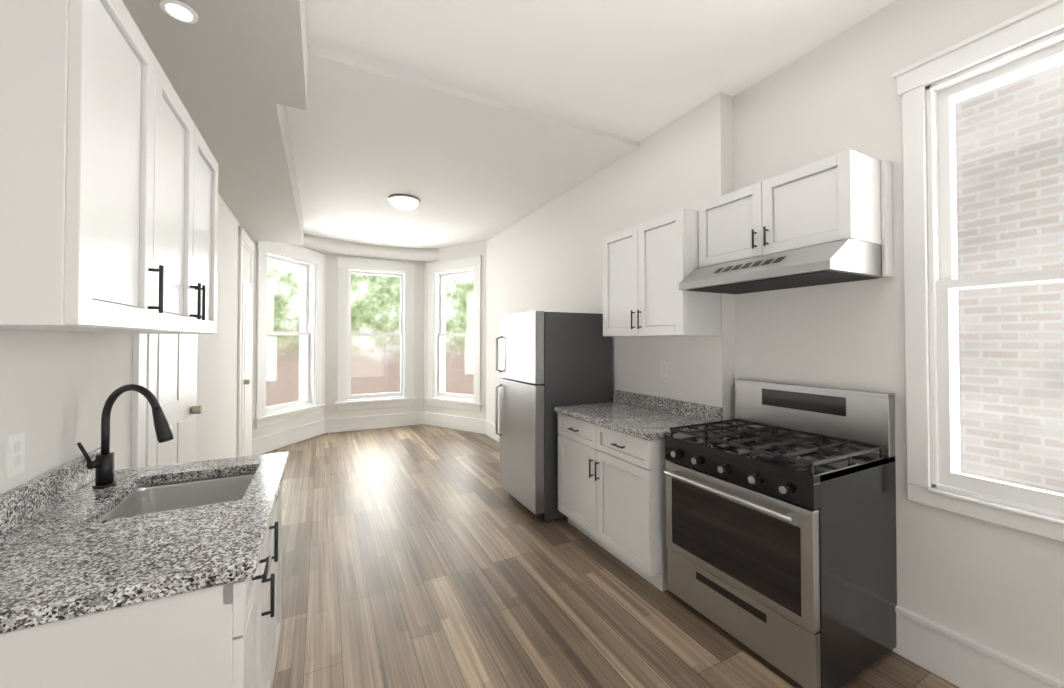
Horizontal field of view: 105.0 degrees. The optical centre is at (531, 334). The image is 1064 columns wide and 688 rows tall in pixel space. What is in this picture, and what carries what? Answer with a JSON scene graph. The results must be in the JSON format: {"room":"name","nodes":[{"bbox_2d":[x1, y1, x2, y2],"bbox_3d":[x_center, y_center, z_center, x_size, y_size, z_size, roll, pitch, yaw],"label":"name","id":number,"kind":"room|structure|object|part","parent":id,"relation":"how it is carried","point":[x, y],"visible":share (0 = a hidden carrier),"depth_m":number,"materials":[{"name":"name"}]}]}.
{"room":"kitchen","nodes":[
{"label":"kitchen","id":0,"kind":"room"},
{"bbox_2d":[0,194,240,494],"bbox_3d":[-1.726,-0.111,1.376,0.250,3.120,8.070,0,-1,-27],"label":"wall","id":1,"kind":"structure","parent":0,"point":[57,388],"depth_m":1.55,"materials":[{"name":"white paint"}]},
{"bbox_2d":[5,432,24,478],"bbox_3d":[-1.476,0.344,1.167,0.008,0.115,0.070,0,-1,-27],"label":"wall outlet","id":2,"kind":"object","parent":1,"relation":"attached to","point":[15,455],"visible":1,"depth_m":1.16,"materials":[{"name":"white plastic"}]},
{"bbox_2d":[0,0,217,333],"bbox_3d":[-1.355,-0.421,1.335,0.362,0.820,1.250,0,-1,-27],"label":"upper cabinet","id":3,"kind":"object","parent":1,"relation":"attached to","point":[108,193],"visible":1,"depth_m":0.94,"materials":[{"name":"white wood"}]},
{"bbox_2d":[131,334,197,467],"bbox_3d":[-2.066,0.378,2.336,0.030,2.170,1.030,0,-1,-27],"label":"door frame","id":4,"kind":"structure","parent":1,"relation":"attached to","point":[139,404],"depth_m":1.92,"materials":[{"name":"white wood"}]},
{"bbox_2d":[146,334,202,466],"bbox_3d":[-2.040,0.441,2.349,0.082,2.029,0.794,0,-1,-27],"label":"door","id":5,"kind":"structure","parent":1,"relation":"attached to","point":[170,372],"depth_m":2.30,"materials":[{"name":"white wood"}]},
{"bbox_2d":[236,226,253,456],"bbox_3d":[-3.242,0.185,4.624,0.030,2.620,0.890,0,-1,-27],"label":"door frame","id":6,"kind":"structure","parent":1,"relation":"attached to","point":[245,260],"depth_m":4.29,"materials":[{"name":"white wood"}]},
{"bbox_2d":[241,284,252,456],"bbox_3d":[-3.216,0.473,4.633,0.082,2.029,0.654,0,-1,-27],"label":"room door","id":7,"kind":"structure","parent":1,"relation":"in","point":[246,388],"depth_m":4.54,"materials":[{"name":"white wood"}]},
{"bbox_2d":[122,0,306,244],"bbox_3d":[-1.351,-1.391,1.705,0.700,0.370,7.780,0,-1,-27],"label":"soffit","id":8,"kind":"structure","parent":0,"point":[235,71],"depth_m":1.98,"materials":[{"name":"grey paint"}]},
{"bbox_2d":[159,0,197,23],"bbox_3d":[-1.314,-1.203,1.520,0.110,0.011,0.110,0,-1,-27],"label":"recessed light","id":9,"kind":"object","parent":8,"relation":"in","point":[180,11],"visible":1,"depth_m":1.51,"materials":[{"name":"white plastic"}]},
{"bbox_2d":[252,240,325,438],"bbox_3d":[-3.450,-0.050,5.681,0.250,3.120,1.582,0,-1,11],"label":"wall","id":10,"kind":"structure","parent":0,"point":[272,429],"depth_m":5.36,"materials":[{"name":"white paint"}]},
{"bbox_2d":[252,419,324,454],"bbox_3d":[-3.315,1.402,5.635,0.026,0.215,1.332,0,-1,11],"label":"baseboard","id":11,"kind":"structure","parent":10,"relation":"attached to","point":[268,443],"depth_m":5.53,"materials":[{"name":"white wood"}]},
{"bbox_2d":[254,241,324,427],"bbox_3d":[-3.421,-0.028,5.675,0.310,2.405,1.220,0,-1,11],"label":"window","id":12,"kind":"structure","parent":10,"relation":"in","point":[311,259],"depth_m":5.85,"materials":[{"name":"white wood"}]},
{"bbox_3d":[-3.433,-0.015,5.677,0.075,2.070,0.860,0,-1,11],"label":"left bay window sash","id":13,"kind":"part","parent":12,"relation":"part of","materials":[{"name":"white wood"}]},
{"bbox_2d":[303,234,438,261],"bbox_3d":[-2.342,-1.366,6.166,3.180,0.215,1.280,0,-1,-27],"label":"ceiling","id":14,"kind":"structure","parent":0,"point":[326,245],"depth_m":6.54,"materials":[{"name":"white paint"}]},
{"bbox_2d":[324,254,423,418],"bbox_3d":[-2.584,-0.034,6.771,1.770,3.120,0.250,0,-1,-27],"label":"wall","id":15,"kind":"structure","parent":0,"point":[331,334],"depth_m":6.42,"materials":[{"name":"white paint"}]},
{"bbox_2d":[325,411,423,432],"bbox_3d":[-2.521,1.416,6.628,1.520,0.215,0.026,0,-1,-27],"label":"baseboard","id":16,"kind":"structure","parent":15,"relation":"attached to","point":[368,422],"depth_m":6.60,"materials":[{"name":"white wood"}]},
{"bbox_2d":[335,257,415,410],"bbox_3d":[-2.571,-0.012,6.744,1.220,2.405,0.310,0,-1,-27],"label":"window","id":17,"kind":"structure","parent":15,"relation":"in","point":[345,265],"depth_m":6.68,"materials":[{"name":"white"}]},
{"bbox_3d":[-2.576,0.000,6.755,0.860,2.070,0.075,0,-1,-27],"label":"centre bay window sash","id":18,"kind":"part","parent":17,"relation":"part of","materials":[{"name":"white wood"}]},
{"bbox_2d":[424,240,486,419],"bbox_3d":[-1.206,-0.035,6.734,1.629,3.120,0.250,-1,-1,33],"label":"wall","id":19,"kind":"structure","parent":0,"point":[479,248],"depth_m":6.48,"materials":[{"name":"white paint"}]},
{"bbox_2d":[425,255,481,410],"bbox_3d":[-1.223,-0.013,6.708,1.220,2.405,0.310,-1,-1,33],"label":"window","id":20,"kind":"structure","parent":19,"relation":"in","point":[434,269],"depth_m":6.79,"materials":[{"name":"white"}]},
{"bbox_3d":[-1.216,0.000,6.719,0.860,2.070,0.075,-1,-1,33],"label":"right bay window sash","id":21,"kind":"part","parent":20,"relation":"part of","materials":[{"name":"white wood"}]},
{"bbox_2d":[423,411,484,433],"bbox_3d":[-1.282,1.416,6.598,1.379,0.215,0.026,-1,-1,33],"label":"baseboard","id":22,"kind":"structure","parent":19,"relation":"attached to","point":[475,425],"depth_m":6.56,"materials":[{"name":"white wood"}]},
{"bbox_2d":[286,0,894,248],"bbox_3d":[-0.523,-1.576,2.764,3.640,0.150,9.400,0,-1,-27],"label":"ceiling","id":23,"kind":"structure","parent":0,"point":[638,70],"depth_m":2.56,"materials":[{"name":"white paint"}]},
{"bbox_2d":[388,194,419,210],"bbox_3d":[-1.392,-1.417,4.452,0.330,0.120,0.330,0,-1,-27],"label":"flush-mount ceiling light","id":24,"kind":"object","parent":23,"relation":"attached to","point":[404,202],"visible":1,"depth_m":4.36,"materials":[{"name":"white glass"}]},
{"bbox_2d":[260,424,958,687],"bbox_3d":[-0.511,1.518,2.698,3.140,0.100,8.850,0,-1,-27],"label":"floor","id":25,"kind":"structure","parent":0,"point":[422,556],"depth_m":2.29,"materials":[{"name":"brown wood"}]},
{"bbox_2d":[0,484,281,687],"bbox_3d":[-1.175,1.014,1.284,0.652,0.868,1.050,0,-1,-27],"label":"base cabinet","id":26,"kind":"object","parent":25,"relation":"on","point":[227,635],"visible":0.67,"depth_m":0.90,"materials":[{"name":"white"}]},
{"bbox_2d":[0,447,288,633],"bbox_3d":[-1.180,0.507,1.289,0.641,0.138,1.070,0,-1,-27],"label":"countertop","id":27,"kind":"structure","parent":26,"relation":"on","point":[65,553],"depth_m":1.06,"materials":[{"name":"stone"}]},
{"bbox_2d":[77,384,173,488],"bbox_3d":[-1.408,0.356,1.428,0.281,0.364,0.217,0,-1,-27],"label":"faucet","id":28,"kind":"object","parent":27,"relation":"on","point":[102,464],"visible":1,"depth_m":1.43,"materials":[{"name":"black metal"}]},
{"bbox_2d":[98,473,254,520],"bbox_3d":[-1.219,0.672,1.440,0.444,0.184,0.504,0,-1,-27],"label":"sink","id":29,"kind":"object","parent":27,"relation":"in","point":[161,497],"visible":0.1,"depth_m":1.61,"materials":[{"name":"silver metal"}]},
{"bbox_2d":[495,311,611,520],"bbox_3d":[0.164,0.651,3.615,0.801,1.660,0.720,0,-1,-27],"label":"refrigerator","id":30,"kind":"object","parent":25,"relation":"on","point":[549,361],"visible":0.85,"depth_m":3.30,"materials":[{"name":"grey metal"}]},
{"bbox_2d":[558,413,667,591],"bbox_3d":[0.680,1.036,2.860,0.632,0.868,1.005,0,-1,-27],"label":"base cabinet","id":31,"kind":"object","parent":25,"relation":"on","point":[611,491],"visible":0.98,"depth_m":2.55,"materials":[{"name":"white wood"}]},
{"bbox_2d":[554,390,722,439],"bbox_3d":[0.685,0.529,2.869,0.621,0.138,1.029,0,-1,-27],"label":"countertop","id":32,"kind":"structure","parent":31,"relation":"on","point":[645,417],"depth_m":2.79,"materials":[{"name":"stone"}]},
{"bbox_2d":[664,379,896,687],"bbox_3d":[1.179,0.866,2.053,0.721,1.185,0.770,0,-1,-27],"label":"range","id":33,"kind":"object","parent":25,"relation":"on","point":[781,526],"visible":1,"depth_m":1.81,"materials":[{"name":"silver metal"}]},
{"bbox_2d":[486,92,734,425],"bbox_3d":[0.409,-0.067,4.505,0.370,3.120,4.160,0,-1,-27],"label":"wall","id":34,"kind":"structure","parent":0,"point":[547,257],"depth_m":3.33,"materials":[{"name":"white paint"}]},
{"bbox_2d":[485,420,498,441],"bbox_3d":[-0.176,1.396,5.189,0.026,0.215,2.330,0,-1,-27],"label":"baseboard","id":35,"kind":"structure","parent":34,"relation":"attached to","point":[489,429],"depth_m":5.99,"materials":[{"name":"white wood"}]},
{"bbox_2d":[603,208,720,336],"bbox_3d":[0.851,-0.370,2.843,0.362,0.760,0.787,0,-1,-27],"label":"upper cabinet","id":36,"kind":"object","parent":34,"relation":"attached to","point":[649,266],"visible":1,"depth_m":2.63,"materials":[{"name":"white wood"}]},
{"bbox_2d":[661,361,668,377],"bbox_3d":[0.973,0.255,2.991,0.008,0.115,0.070,0,-1,-27],"label":"wall outlet","id":37,"kind":"object","parent":34,"relation":"attached to","point":[664,369],"visible":1,"depth_m":2.99,"materials":[{"name":"white plastic"}]},
{"bbox_2d":[733,0,1063,680],"bbox_3d":[2.217,-0.114,1.123,0.250,3.120,3.510,0,-1,-27],"label":"wall","id":38,"kind":"structure","parent":0,"point":[997,587],"depth_m":1.92,"materials":[{"name":"white paint"}]},
{"bbox_2d":[698,149,892,276],"bbox_3d":[1.329,-0.532,2.179,0.362,0.535,0.821,0,-1,-27],"label":"upper cabinet","id":39,"kind":"object","parent":38,"relation":"attached to","point":[847,194],"visible":0.96,"depth_m":1.94,"materials":[{"name":"white wood"}]},
{"bbox_2d":[679,239,886,293],"bbox_3d":[1.266,-0.334,2.152,0.497,0.147,0.805,0,-1,-27],"label":"range hood","id":40,"kind":"object","parent":39,"relation":"attached to","point":[845,260],"visible":0.96,"depth_m":1.92,"materials":[{"name":"silver metal"}]},
{"bbox_2d":[893,605,1063,687],"bbox_3d":[2.280,1.332,0.679,0.026,0.215,2.700,0,-1,-27],"label":"baseboard","id":41,"kind":"structure","parent":38,"relation":"attached to","point":[953,657],"depth_m":1.68,"materials":[{"name":"white wood"}]},
{"bbox_2d":[893,0,1063,541],"bbox_3d":[2.025,-0.235,1.452,0.292,1.940,1.060,0,-1,-27],"label":"window","id":42,"kind":"structure","parent":38,"relation":"in","point":[920,197],"depth_m":1.75,"materials":[{"name":"white wood"}]},
{"bbox_3d":[1.983,-0.220,1.431,0.075,1.720,0.820,0,-1,-27],"label":"right window sash","id":43,"kind":"part","parent":42,"relation":"part of","materials":[{"name":"white wood"}]},
{"label":"outside","id":44,"kind":"structure","parent":0,"visible":0},
{"bbox_2d":[266,259,473,406],"bbox_3d":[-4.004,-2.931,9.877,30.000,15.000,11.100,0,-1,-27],"label":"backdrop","id":45,"kind":"structure","parent":44,"point":[275,350],"depth_m":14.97,"materials":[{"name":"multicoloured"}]},
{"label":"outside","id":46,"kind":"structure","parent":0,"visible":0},
{"bbox_2d":[955,63,1063,493],"bbox_3d":[3.342,-2.506,4.598,0.100,14.000,17.000,0,-1,-27],"label":"brick wall","id":47,"kind":"structure","parent":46,"point":[1025,312],"depth_m":3.33,"materials":[{"name":"beige brick"}]}
]}

